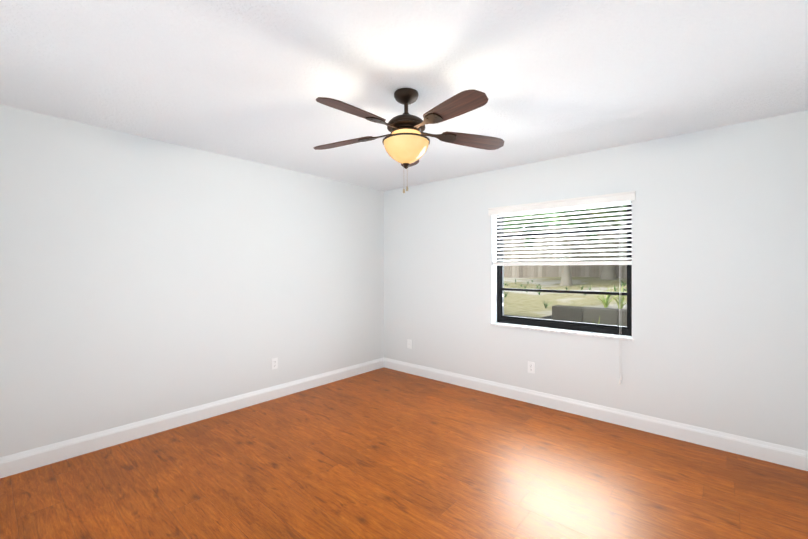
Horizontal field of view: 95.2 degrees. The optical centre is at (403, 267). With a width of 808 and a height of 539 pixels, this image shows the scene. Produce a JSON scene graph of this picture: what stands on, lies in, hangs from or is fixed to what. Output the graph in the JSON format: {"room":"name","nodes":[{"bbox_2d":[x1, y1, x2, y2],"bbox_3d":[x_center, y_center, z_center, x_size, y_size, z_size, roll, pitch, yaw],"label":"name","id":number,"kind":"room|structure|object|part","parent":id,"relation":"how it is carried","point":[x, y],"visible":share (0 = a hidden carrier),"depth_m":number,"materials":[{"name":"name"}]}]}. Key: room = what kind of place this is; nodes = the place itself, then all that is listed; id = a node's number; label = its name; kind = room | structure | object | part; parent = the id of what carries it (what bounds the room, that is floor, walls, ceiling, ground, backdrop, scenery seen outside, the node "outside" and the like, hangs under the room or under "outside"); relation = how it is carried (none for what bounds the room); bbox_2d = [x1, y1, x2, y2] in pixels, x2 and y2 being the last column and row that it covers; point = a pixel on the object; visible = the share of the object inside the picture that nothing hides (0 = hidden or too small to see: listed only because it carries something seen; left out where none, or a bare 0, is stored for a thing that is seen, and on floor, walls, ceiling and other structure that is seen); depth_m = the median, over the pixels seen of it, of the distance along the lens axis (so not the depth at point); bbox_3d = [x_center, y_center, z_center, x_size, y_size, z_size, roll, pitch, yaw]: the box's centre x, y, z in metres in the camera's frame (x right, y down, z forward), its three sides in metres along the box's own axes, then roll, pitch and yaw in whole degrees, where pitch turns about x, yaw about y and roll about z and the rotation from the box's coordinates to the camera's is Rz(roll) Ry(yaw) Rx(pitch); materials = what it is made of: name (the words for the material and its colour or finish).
{"room":"empty bedroom","nodes":[
{"label":"empty bedroom","id":0,"kind":"room"},
{"bbox_2d":[0,104,383,456],"bbox_3d":[-1.779,0.156,3.590,0.250,2.440,4.776,0,0,41],"label":"wall","id":1,"kind":"structure","parent":0,"point":[142,278],"depth_m":3.08,"materials":[{"name":"white paint"}]},
{"bbox_2d":[0,357,383,477],"bbox_3d":[-1.679,1.310,3.499,0.016,0.131,4.276,0,0,41],"label":"baseboard","id":2,"kind":"structure","parent":1,"relation":"attached to","point":[16,463],"depth_m":3.07,"materials":[{"name":"white"}]},
{"bbox_2d":[271,358,277,369],"bbox_3d":[-1.358,1.010,3.875,0.008,0.114,0.070,0,0,41],"label":"electrical outlet","id":3,"kind":"object","parent":1,"relation":"attached to","point":[274,363],"visible":1,"depth_m":3.87,"materials":[{"name":"white plastic"}]},
{"bbox_2d":[0,367,807,538],"bbox_3d":[-0.148,1.447,2.166,4.576,0.150,4.776,0,0,41],"label":"floor","id":4,"kind":"structure","parent":0,"point":[384,453],"depth_m":2.38,"materials":[{"name":"brown wood"}]},
{"bbox_2d":[0,0,807,190],"bbox_3d":[-0.148,-1.143,2.172,4.576,0.150,4.776,0,0,41],"label":"ceiling","id":5,"kind":"structure","parent":0,"point":[250,80],"depth_m":2.01,"materials":[{"name":"white paint"}]},
{"bbox_2d":[314,88,503,192],"bbox_3d":[-0.016,-0.762,2.219,1.263,0.612,1.222,0,0,41],"label":"ceiling fan","id":6,"kind":"object","parent":5,"relation":"hanging from","point":[406,142],"visible":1,"depth_m":2.17,"materials":[{"name":"brown wood"}]},
{"bbox_3d":[0.014,-0.707,2.263,0.282,0.140,0.282,0,0,41],"label":"lamp shade","id":7,"kind":"part","parent":6,"relation":"part of","materials":[{"name":"yellow glass"}]},
{"bbox_3d":[0.014,-0.787,2.263,0.180,0.065,0.180,0,0,41],"label":"glass","id":8,"kind":"part","parent":6,"relation":"part of","materials":[{"name":"yellow glass"}]},
{"bbox_2d":[384,110,807,450],"bbox_3d":[1.338,0.156,3.876,4.076,2.440,0.250,0,0,41],"label":"wall","id":9,"kind":"structure","parent":0,"point":[719,343],"depth_m":3.02,"materials":[{"name":"white paint"}]},
{"bbox_2d":[407,339,411,348],"bbox_3d":[0.068,0.998,4.806,0.070,0.114,0.014,0,0,41],"label":"outlet","id":10,"kind":"object","parent":9,"relation":"attached to","point":[409,343],"visible":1,"depth_m":4.80,"materials":[{"name":"white plastic"}]},
{"bbox_2d":[528,361,534,373],"bbox_3d":[1.290,1.016,3.744,0.070,0.114,0.008,0,0,41],"label":"electrical outlet","id":11,"kind":"object","parent":9,"relation":"attached to","point":[531,367],"visible":1,"depth_m":3.74,"materials":[{"name":"white plastic"}]},
{"bbox_2d":[489,322,633,340],"bbox_3d":[1.493,0.621,3.642,1.359,0.020,0.147,0,0,41],"label":"window sill","id":12,"kind":"structure","parent":9,"relation":"attached to","point":[584,333],"depth_m":3.53,"materials":[{"name":"stone"}]},
{"bbox_2d":[497,201,631,335],"bbox_3d":[1.558,-0.009,3.718,1.323,1.240,0.050,0,0,41],"label":"window","id":13,"kind":"structure","parent":9,"relation":"in","point":[597,328],"depth_m":3.66,"materials":[{"name":"black"}]},
{"bbox_2d":[488,191,635,384],"bbox_3d":[1.471,0.184,3.618,1.383,1.668,0.120,0,0,41],"label":"window blinds","id":14,"kind":"object","parent":13,"relation":"attached to","point":[579,203],"visible":0.94,"depth_m":3.54,"materials":[{"name":"white plastic"}]},
{"bbox_2d":[384,358,807,470],"bbox_3d":[1.251,1.311,3.773,4.076,0.131,0.016,0,0,41],"label":"baseboard","id":15,"kind":"structure","parent":9,"relation":"attached to","point":[771,452],"depth_m":3.16,"materials":[{"name":"white"}]},
{"label":"outside","id":16,"kind":"structure","parent":0,"visible":0},
{"bbox_2d":[504,268,626,317],"bbox_3d":[6.645,0.543,10.028,28.000,1.197,16.000,0,0,41],"label":"ground","id":17,"kind":"structure","parent":16,"point":[523,303],"depth_m":7.70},
{"bbox_2d":[504,216,625,244],"bbox_3d":[9.778,-1.657,12.430,16.131,4.092,4.012,0,0,41],"label":"tree","id":18,"kind":"object","parent":17,"relation":"on","point":[603,221],"depth_m":14.06,"materials":[{"name":"green plant"}]},
{"bbox_2d":[504,223,626,278],"bbox_3d":[7.529,-0.562,10.951,26.124,1.985,0.150,0,0,41],"label":"fence","id":19,"kind":"object","parent":17,"relation":"on","point":[535,269],"depth_m":12.78,"materials":[{"name":"brown wood"}]},
{"bbox_2d":[504,305,626,326],"bbox_3d":[1.864,0.823,5.328,10.592,0.586,0.206,0,0,41],"label":"planter","id":20,"kind":"object","parent":17,"relation":"on","point":[583,316],"depth_m":4.75,"materials":[{"name":"concrete"}]},
{"bbox_2d":[504,279,626,307],"bbox_3d":[4.553,0.468,7.690,7.072,0.552,6.507,0,0,41],"label":"grass tufts","id":21,"kind":"object","parent":17,"relation":"on","point":[528,282],"depth_m":8.36,"materials":[{"name":"green plant"}]},
{"bbox_2d":[504,205,626,285],"bbox_3d":[4.477,-0.789,10.275,4.369,2.716,4.069,0,0,41],"label":"tree","id":22,"kind":"object","parent":17,"relation":"on","point":[566,279],"depth_m":10.31,"materials":[{"name":"green plant"}]},
{"bbox_2d":[587,285,626,308],"bbox_3d":[3.384,0.386,4.552,2.230,0.388,0.865,0,0,41],"label":"plants","id":23,"kind":"object","parent":17,"relation":"on","point":[606,303],"depth_m":5.02,"materials":[{"name":"green plant"}]},
{"bbox_2d":[601,224,615,279],"bbox_3d":[6.860,-2.154,10.674,2.975,5.171,3.700,0,0,41],"label":"tree","id":24,"kind":"object","parent":17,"relation":"on","point":[608,274],"depth_m":11.07,"materials":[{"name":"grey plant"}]}
]}

